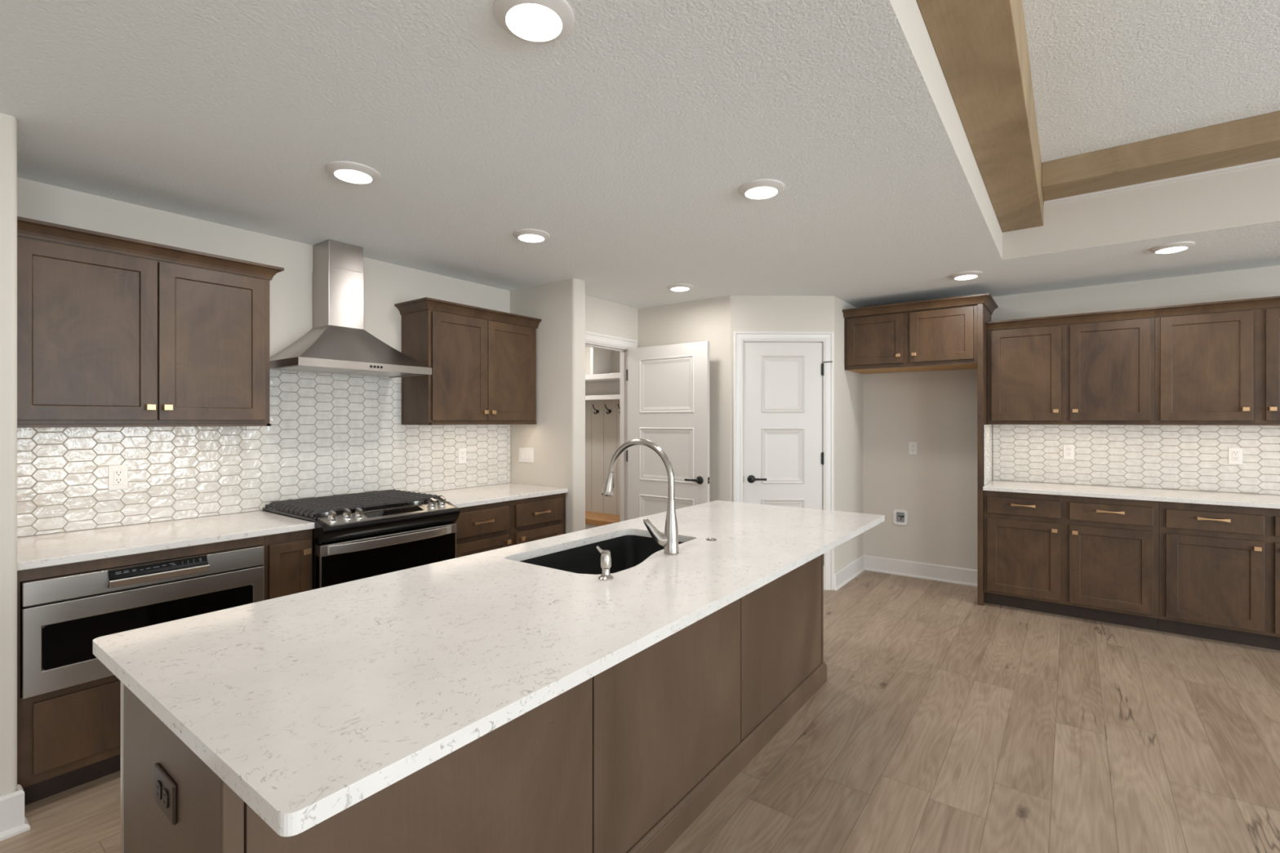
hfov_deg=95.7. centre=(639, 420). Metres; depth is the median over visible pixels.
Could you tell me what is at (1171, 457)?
tile backsplash
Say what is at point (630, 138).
ceiling
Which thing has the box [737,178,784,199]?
recessed light
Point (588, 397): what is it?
shelf
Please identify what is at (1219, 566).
base cabinet
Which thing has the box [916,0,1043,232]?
ceiling beam
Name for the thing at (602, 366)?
locker
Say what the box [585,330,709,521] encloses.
door
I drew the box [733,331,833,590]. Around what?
door
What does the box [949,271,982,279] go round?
recessed light
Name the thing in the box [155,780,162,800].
receptacle
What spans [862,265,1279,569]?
wall
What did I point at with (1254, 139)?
ceiling beam
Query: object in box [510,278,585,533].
wall
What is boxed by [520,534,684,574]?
sink
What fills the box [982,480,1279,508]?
countertop
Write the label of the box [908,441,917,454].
wall outlet
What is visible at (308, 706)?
island countertop
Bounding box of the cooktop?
[262,499,447,521]
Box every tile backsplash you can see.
[17,368,510,537]
[983,424,1279,495]
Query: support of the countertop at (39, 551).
on the base cabinet at (68, 738)
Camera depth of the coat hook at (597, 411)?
5.97 m
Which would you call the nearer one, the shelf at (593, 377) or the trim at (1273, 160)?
the trim at (1273, 160)
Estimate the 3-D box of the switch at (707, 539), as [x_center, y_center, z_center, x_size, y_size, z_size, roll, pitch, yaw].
[0.296,0.492,2.408,0.045,0.006,0.045,0,0,37]
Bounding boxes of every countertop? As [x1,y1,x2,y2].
[17,510,315,570]
[93,500,884,836]
[421,483,568,507]
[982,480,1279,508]
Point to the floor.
(941, 721)
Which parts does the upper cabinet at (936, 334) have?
door, rail, panel, crown moulding, door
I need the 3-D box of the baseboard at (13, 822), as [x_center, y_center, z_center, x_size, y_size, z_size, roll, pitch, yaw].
[-3.414,1.331,0.264,0.071,0.138,4.341,0,0,37]
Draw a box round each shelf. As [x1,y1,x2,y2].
[585,373,619,382]
[585,394,619,401]
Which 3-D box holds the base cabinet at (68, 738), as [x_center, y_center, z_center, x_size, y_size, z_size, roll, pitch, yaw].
[-2.179,0.963,2.513,0.677,0.875,0.783,0,0,37]
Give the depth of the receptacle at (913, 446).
5.19 m
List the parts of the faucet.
spout, lever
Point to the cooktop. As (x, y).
(308, 517)
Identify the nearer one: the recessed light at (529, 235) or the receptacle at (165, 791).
the receptacle at (165, 791)
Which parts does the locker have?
bench seat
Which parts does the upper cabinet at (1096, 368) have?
door, knob, light rail, crown moulding, door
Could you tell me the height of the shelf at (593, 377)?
0.050 m
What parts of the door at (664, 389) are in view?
casing, lever handle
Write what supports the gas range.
on the floor
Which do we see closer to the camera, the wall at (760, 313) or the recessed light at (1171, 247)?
the recessed light at (1171, 247)
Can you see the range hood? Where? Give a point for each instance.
(338, 342)
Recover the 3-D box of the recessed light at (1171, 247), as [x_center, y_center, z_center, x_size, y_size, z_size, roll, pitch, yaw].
[3.159,-1.020,3.443,0.202,0.029,0.202,0,0,37]
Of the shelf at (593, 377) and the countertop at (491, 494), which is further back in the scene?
the shelf at (593, 377)
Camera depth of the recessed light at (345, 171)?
2.37 m
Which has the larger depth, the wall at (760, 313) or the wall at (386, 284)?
the wall at (760, 313)
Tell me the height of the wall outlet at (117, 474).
0.115 m
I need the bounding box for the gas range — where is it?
[262,489,460,589]
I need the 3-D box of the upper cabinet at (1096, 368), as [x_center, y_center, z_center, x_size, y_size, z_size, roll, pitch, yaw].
[3.225,-0.373,4.391,0.995,0.806,0.371,0,0,37]
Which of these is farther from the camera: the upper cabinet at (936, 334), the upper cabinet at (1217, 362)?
the upper cabinet at (936, 334)
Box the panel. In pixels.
[977,303,991,605]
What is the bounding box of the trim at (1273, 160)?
[1044,157,1279,204]
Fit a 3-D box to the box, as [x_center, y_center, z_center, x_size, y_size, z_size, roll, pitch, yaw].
[2.364,0.876,5.258,0.124,0.142,0.023,0,0,37]
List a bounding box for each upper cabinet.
[17,216,284,427]
[394,297,542,425]
[842,293,998,373]
[986,306,1155,425]
[1155,296,1279,425]
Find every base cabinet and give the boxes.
[17,535,264,805]
[264,528,312,599]
[454,493,565,557]
[983,490,1158,631]
[1157,501,1279,650]
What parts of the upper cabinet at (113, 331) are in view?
door, light rail, crown moulding, knob, knob, door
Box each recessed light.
[325,160,380,183]
[493,0,573,42]
[512,228,549,242]
[666,283,693,291]
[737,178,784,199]
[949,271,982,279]
[1148,241,1195,253]
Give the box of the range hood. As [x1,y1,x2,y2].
[269,239,431,377]
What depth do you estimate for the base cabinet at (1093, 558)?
4.05 m
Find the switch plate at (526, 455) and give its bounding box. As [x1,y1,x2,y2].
[519,447,533,462]
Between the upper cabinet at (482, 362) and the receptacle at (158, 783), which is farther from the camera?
the upper cabinet at (482, 362)
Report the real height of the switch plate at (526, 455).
0.114 m
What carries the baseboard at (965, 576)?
attached to the wall at (847, 384)
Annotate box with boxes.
[893,509,907,525]
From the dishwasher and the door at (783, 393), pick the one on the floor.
the dishwasher
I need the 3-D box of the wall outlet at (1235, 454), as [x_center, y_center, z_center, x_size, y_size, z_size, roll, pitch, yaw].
[4.081,0.242,3.969,0.070,0.115,0.008,0,0,37]
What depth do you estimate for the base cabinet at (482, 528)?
3.79 m
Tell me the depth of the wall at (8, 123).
1.96 m
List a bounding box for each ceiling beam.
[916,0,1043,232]
[1041,110,1279,201]
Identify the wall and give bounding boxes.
[0,112,17,796]
[17,177,510,526]
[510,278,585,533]
[585,295,637,348]
[637,295,742,502]
[742,295,822,342]
[820,296,862,573]
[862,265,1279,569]
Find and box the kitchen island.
[124,553,826,852]
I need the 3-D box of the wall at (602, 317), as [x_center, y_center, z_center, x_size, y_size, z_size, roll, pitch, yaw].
[-0.381,0.182,4.963,0.113,2.435,1.070,0,0,37]
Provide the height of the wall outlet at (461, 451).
0.115 m
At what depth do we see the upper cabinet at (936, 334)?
4.68 m
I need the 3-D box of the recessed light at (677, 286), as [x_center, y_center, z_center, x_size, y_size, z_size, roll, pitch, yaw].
[0.308,-1.020,4.464,0.202,0.029,0.202,0,0,37]
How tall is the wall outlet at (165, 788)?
0.072 m
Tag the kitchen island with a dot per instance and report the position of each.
(625, 759)
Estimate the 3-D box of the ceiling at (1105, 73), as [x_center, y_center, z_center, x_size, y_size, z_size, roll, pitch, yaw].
[2.212,-1.520,-0.915,5.560,0.040,7.778,0,0,37]
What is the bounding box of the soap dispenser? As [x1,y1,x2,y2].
[595,546,613,580]
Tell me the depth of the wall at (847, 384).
5.00 m
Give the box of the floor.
[0,570,1279,852]
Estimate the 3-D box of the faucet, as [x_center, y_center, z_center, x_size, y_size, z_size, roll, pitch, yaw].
[-0.017,0.282,2.240,0.365,0.424,0.096,0,0,37]
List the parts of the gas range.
trim, knob, knob, knob, oven door, control panel, handle, knob, knob, trim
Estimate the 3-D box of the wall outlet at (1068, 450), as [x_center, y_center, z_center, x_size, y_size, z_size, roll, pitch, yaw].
[3.345,0.244,4.518,0.070,0.115,0.008,0,0,37]
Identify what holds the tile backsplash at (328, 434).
attached to the wall at (386, 284)
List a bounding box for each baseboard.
[0,784,30,841]
[833,554,977,590]
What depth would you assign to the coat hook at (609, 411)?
5.87 m
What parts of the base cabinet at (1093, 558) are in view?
pull, drawer, door, knob, knob, pull, drawer, door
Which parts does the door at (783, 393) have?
lever handle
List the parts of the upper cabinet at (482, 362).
door, crown moulding, light rail, door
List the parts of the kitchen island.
panel, corner post, panel, panel, moulding, panel, corner post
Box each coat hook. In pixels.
[592,404,599,413]
[604,404,611,413]
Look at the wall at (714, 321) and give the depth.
4.87 m
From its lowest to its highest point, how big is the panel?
2.288 m
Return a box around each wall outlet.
[108,464,128,490]
[154,763,177,825]
[457,448,466,463]
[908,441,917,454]
[1062,444,1074,459]
[1228,447,1242,464]
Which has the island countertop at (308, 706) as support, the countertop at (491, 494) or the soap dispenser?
the soap dispenser
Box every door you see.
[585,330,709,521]
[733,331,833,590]
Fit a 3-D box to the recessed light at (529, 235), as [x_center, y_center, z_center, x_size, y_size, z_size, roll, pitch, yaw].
[-0.604,-1.020,3.222,0.202,0.029,0.202,0,0,37]
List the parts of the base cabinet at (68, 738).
drawer, microwave drawer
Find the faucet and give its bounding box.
[601,439,679,555]
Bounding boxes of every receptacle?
[113,470,123,484]
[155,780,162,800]
[162,788,168,808]
[460,451,464,460]
[911,444,915,452]
[1066,447,1071,456]
[1231,451,1239,461]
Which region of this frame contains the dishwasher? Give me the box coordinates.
[120,681,124,852]
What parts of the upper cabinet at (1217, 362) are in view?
door, light rail, crown moulding, knob, door, knob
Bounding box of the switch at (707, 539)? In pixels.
[706,537,716,540]
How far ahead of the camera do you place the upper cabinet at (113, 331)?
2.51 m
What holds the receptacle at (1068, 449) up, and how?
attached to the wall outlet at (1068, 450)
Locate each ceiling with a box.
[0,0,1279,308]
[1022,0,1279,162]
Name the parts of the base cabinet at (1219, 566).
pull, drawer, door, knob, drawer, door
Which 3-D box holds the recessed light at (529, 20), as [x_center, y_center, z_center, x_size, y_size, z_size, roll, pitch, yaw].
[-0.270,-1.020,1.478,0.202,0.029,0.202,0,0,37]
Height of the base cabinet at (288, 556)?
0.875 m
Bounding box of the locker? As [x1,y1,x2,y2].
[585,346,619,528]
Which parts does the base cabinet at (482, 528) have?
drawer, door, pull, knob, drawer, door, pull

